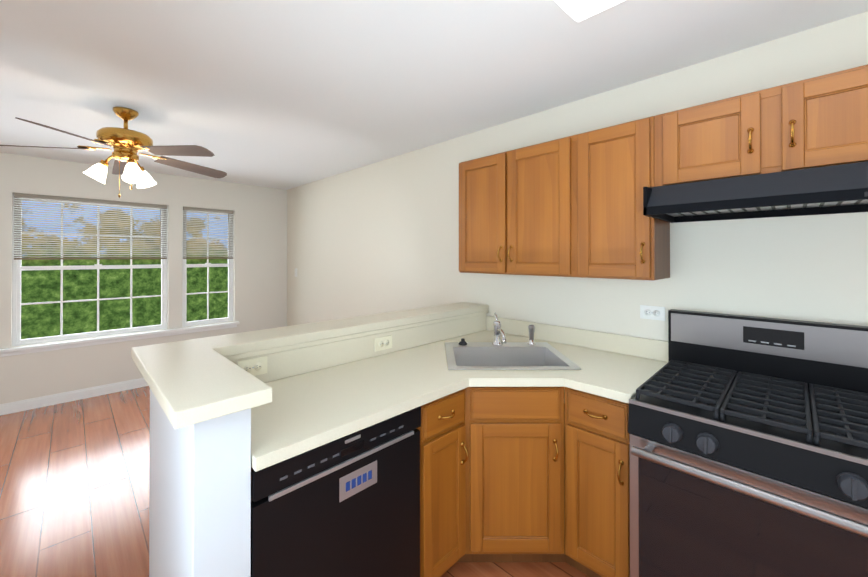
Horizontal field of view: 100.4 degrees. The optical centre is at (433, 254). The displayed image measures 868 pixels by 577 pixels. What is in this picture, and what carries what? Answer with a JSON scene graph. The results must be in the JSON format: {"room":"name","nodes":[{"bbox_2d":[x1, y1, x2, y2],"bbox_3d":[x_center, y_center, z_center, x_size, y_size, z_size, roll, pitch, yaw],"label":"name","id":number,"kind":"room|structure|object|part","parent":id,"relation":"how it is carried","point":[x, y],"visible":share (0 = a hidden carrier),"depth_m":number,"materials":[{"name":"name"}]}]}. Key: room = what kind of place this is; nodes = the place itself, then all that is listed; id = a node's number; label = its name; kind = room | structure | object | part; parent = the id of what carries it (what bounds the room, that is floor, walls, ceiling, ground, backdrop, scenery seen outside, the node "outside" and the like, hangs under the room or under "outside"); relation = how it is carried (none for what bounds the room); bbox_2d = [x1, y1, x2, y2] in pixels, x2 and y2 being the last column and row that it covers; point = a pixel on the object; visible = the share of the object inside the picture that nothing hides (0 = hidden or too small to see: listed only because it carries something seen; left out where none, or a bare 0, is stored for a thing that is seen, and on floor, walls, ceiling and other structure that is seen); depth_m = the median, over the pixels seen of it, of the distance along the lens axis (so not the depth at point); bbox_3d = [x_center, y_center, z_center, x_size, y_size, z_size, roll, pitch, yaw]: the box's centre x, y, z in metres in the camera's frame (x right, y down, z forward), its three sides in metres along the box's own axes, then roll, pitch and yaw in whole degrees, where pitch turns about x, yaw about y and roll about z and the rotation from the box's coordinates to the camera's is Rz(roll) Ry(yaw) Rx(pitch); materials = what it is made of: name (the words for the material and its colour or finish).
{"room":"kitchen","nodes":[
{"label":"kitchen","id":0,"kind":"room"},
{"bbox_2d":[0,152,286,415],"bbox_3d":[-3.581,0.269,3.847,0.174,2.420,4.000,0,0,45],"label":"wall","id":1,"kind":"structure","parent":0,"point":[260,258],"depth_m":3.99,"materials":[{"name":"beige paint"}]},
{"bbox_2d":[12,193,167,345],"bbox_3d":[-3.561,0.144,3.840,0.103,1.450,1.194,0,0,45],"label":"window unit","id":2,"kind":"structure","parent":1,"relation":"in","point":[17,245],"depth_m":3.74,"materials":[{"name":"white plastic"}]},
{"bbox_2d":[13,193,167,259],"bbox_3d":[-3.541,-0.265,3.822,0.048,0.628,1.170,0,0,45],"label":"window blind","id":3,"kind":"object","parent":2,"relation":"attached to","point":[163,243],"depth_m":3.76,"materials":[{"name":"beige plastic"}]},
{"bbox_2d":[0,321,239,356],"bbox_3d":[-3.536,0.908,3.824,0.145,0.072,2.685,0,0,45],"label":"window sill","id":4,"kind":"structure","parent":1,"relation":"attached to","point":[68,344],"depth_m":3.83,"materials":[{"name":"white"}]},
{"bbox_2d":[182,207,233,326],"bbox_3d":[-2.842,0.148,4.561,0.103,1.450,0.569,0,0,45],"label":"window unit","id":5,"kind":"structure","parent":1,"relation":"in","point":[215,212],"depth_m":4.55,"materials":[{"name":"white plastic"}]},
{"bbox_2d":[182,207,233,258],"bbox_3d":[-2.822,-0.261,4.544,0.048,0.628,0.545,0,0,45],"label":"window blind","id":6,"kind":"object","parent":5,"relation":"attached to","point":[186,210],"depth_m":4.53,"materials":[{"name":"beige plastic"}]},
{"bbox_2d":[0,386,588,576],"bbox_3d":[-1.051,1.517,1.318,7.320,0.100,4.320,0,0,45],"label":"floor","id":7,"kind":"structure","parent":0,"point":[74,486],"depth_m":2.22,"materials":[{"name":"laminate"}]},
{"bbox_2d":[251,406,420,576],"bbox_3d":[-0.474,1.034,1.408,0.579,0.868,0.623,0,0,45],"label":"dishwasher","id":8,"kind":"object","parent":7,"relation":"on","point":[347,505],"visible":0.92,"depth_m":1.19,"materials":[{"name":"black metal"}]},
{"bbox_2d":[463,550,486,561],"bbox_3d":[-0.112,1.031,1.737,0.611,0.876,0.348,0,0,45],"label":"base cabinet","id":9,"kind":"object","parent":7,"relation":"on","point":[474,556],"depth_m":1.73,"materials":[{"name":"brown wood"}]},
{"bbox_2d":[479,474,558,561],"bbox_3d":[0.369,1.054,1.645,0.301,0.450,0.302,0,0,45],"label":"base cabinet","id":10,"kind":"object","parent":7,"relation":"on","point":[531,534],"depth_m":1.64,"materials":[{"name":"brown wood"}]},
{"bbox_2d":[551,406,629,576],"bbox_3d":[0.867,1.031,1.757,0.345,0.876,0.662,0,0,45],"label":"base cabinet","id":11,"kind":"object","parent":7,"relation":"on","point":[594,489],"depth_m":1.53,"materials":[{"name":"brown wood"}]},
{"bbox_2d":[131,302,554,433],"bbox_3d":[-0.184,0.389,1.849,0.846,0.040,2.024,0,0,45],"label":"countertop","id":12,"kind":"structure","parent":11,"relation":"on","point":[194,382],"depth_m":1.63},
{"bbox_2d":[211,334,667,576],"bbox_3d":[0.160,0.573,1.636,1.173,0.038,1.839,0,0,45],"label":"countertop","id":13,"kind":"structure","parent":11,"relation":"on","point":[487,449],"depth_m":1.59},
{"bbox_2d":[444,312,581,403],"bbox_3d":[0.387,0.577,2.000,0.826,0.426,0.826,0,0,45],"label":"sink","id":14,"kind":"object","parent":13,"relation":"in","point":[500,368],"depth_m":1.75,"materials":[{"name":"silver metal"}]},
{"bbox_2d":[628,309,867,576],"bbox_3d":[1.224,0.872,1.326,0.758,1.190,0.749,0,0,45],"label":"gas range","id":15,"kind":"object","parent":7,"relation":"on","point":[748,446],"visible":1,"depth_m":1.23,"materials":[{"name":"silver metal"}]},
{"bbox_2d":[0,0,867,189],"bbox_3d":[-1.051,-1.003,1.330,7.320,0.100,4.320,0,0,45],"label":"ceiling","id":16,"kind":"structure","parent":0,"point":[284,94],"depth_m":1.83,"materials":[{"name":"white paint"}]},
{"bbox_2d":[0,107,226,197],"bbox_3d":[-2.052,-0.657,2.419,1.220,0.580,1.256,0,0,45],"label":"ceiling fan","id":17,"kind":"object","parent":16,"relation":"hanging from","point":[126,143],"visible":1,"depth_m":2.32,"materials":[{"name":"gold metal"}]},
{"bbox_3d":[-2.028,-0.780,2.381,0.284,0.334,0.284,0,0,45],"label":"motor","id":18,"kind":"part","parent":17,"relation":"part of","materials":[{"name":"gold metal"}]},
{"bbox_2d":[554,0,624,21],"bbox_3d":[0.778,-0.902,0.763,1.170,0.104,0.508,0,0,45],"label":"flush-mount light fixture","id":19,"kind":"object","parent":16,"relation":"attached to","point":[578,10],"visible":1,"depth_m":1.24,"materials":[{"name":"white"}]},
{"bbox_2d":[287,11,867,340],"bbox_3d":[0.418,0.264,2.797,7.320,2.420,0.160,0,0,45],"label":"wall","id":20,"kind":"structure","parent":0,"point":[382,236],"depth_m":2.15,"materials":[{"name":"beige paint"}]},
{"bbox_2d":[459,134,578,276],"bbox_3d":[0.570,-0.257,2.303,0.835,0.757,0.320,0,0,45],"label":"upper cabinet","id":21,"kind":"object","parent":20,"relation":"attached to","point":[570,206],"depth_m":2.13,"materials":[{"name":"brown wood"}]},
{"bbox_2d":[523,326,667,361],"bbox_3d":[0.802,0.504,2.281,1.173,0.105,0.020,0,0,45],"label":"backsplash","id":22,"kind":"structure","parent":20,"relation":"attached to","point":[617,343],"depth_m":2.08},
{"bbox_2d":[579,116,669,280],"bbox_3d":[0.972,-0.258,1.902,0.392,0.757,0.320,0,0,45],"label":"upper cabinet","id":23,"kind":"object","parent":20,"relation":"attached to","point":[617,241],"depth_m":1.76,"materials":[{"name":"brown wood"}]},
{"bbox_2d":[640,305,664,320],"bbox_3d":[1.165,0.310,1.932,0.116,0.072,0.008,0,0,45],"label":"outlet","id":24,"kind":"object","parent":20,"relation":"attached to","point":[653,312],"visible":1,"depth_m":1.93,"materials":[{"name":"white plastic"}]},
{"bbox_2d":[655,84,790,186],"bbox_3d":[1.261,-0.469,1.615,0.435,0.339,0.320,0,0,45],"label":"upper cabinet","id":25,"kind":"object","parent":20,"relation":"attached to","point":[747,134],"depth_m":1.47,"materials":[{"name":"brown wood"}]},
{"bbox_2d":[643,161,867,222],"bbox_3d":[1.322,-0.231,1.427,0.760,0.130,0.497,0,0,45],"label":"range hood","id":26,"kind":"object","parent":20,"relation":"attached to","point":[838,189],"visible":1,"depth_m":1.34,"materials":[{"name":"black metal"}]},
{"bbox_2d":[787,64,867,169],"bbox_3d":[1.529,-0.470,1.348,0.455,0.339,0.320,0,0,45],"label":"upper cabinet","id":27,"kind":"object","parent":20,"relation":"attached to","point":[827,115],"depth_m":1.27,"materials":[{"name":"brown wood"}]},
{"label":"outside","id":28,"kind":"structure","parent":0,"visible":0},
{"bbox_2d":[21,201,227,338],"bbox_3d":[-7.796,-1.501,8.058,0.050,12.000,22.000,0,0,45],"label":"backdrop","id":29,"kind":"structure","parent":28,"point":[39,320],"depth_m":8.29,"materials":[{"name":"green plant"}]}
]}

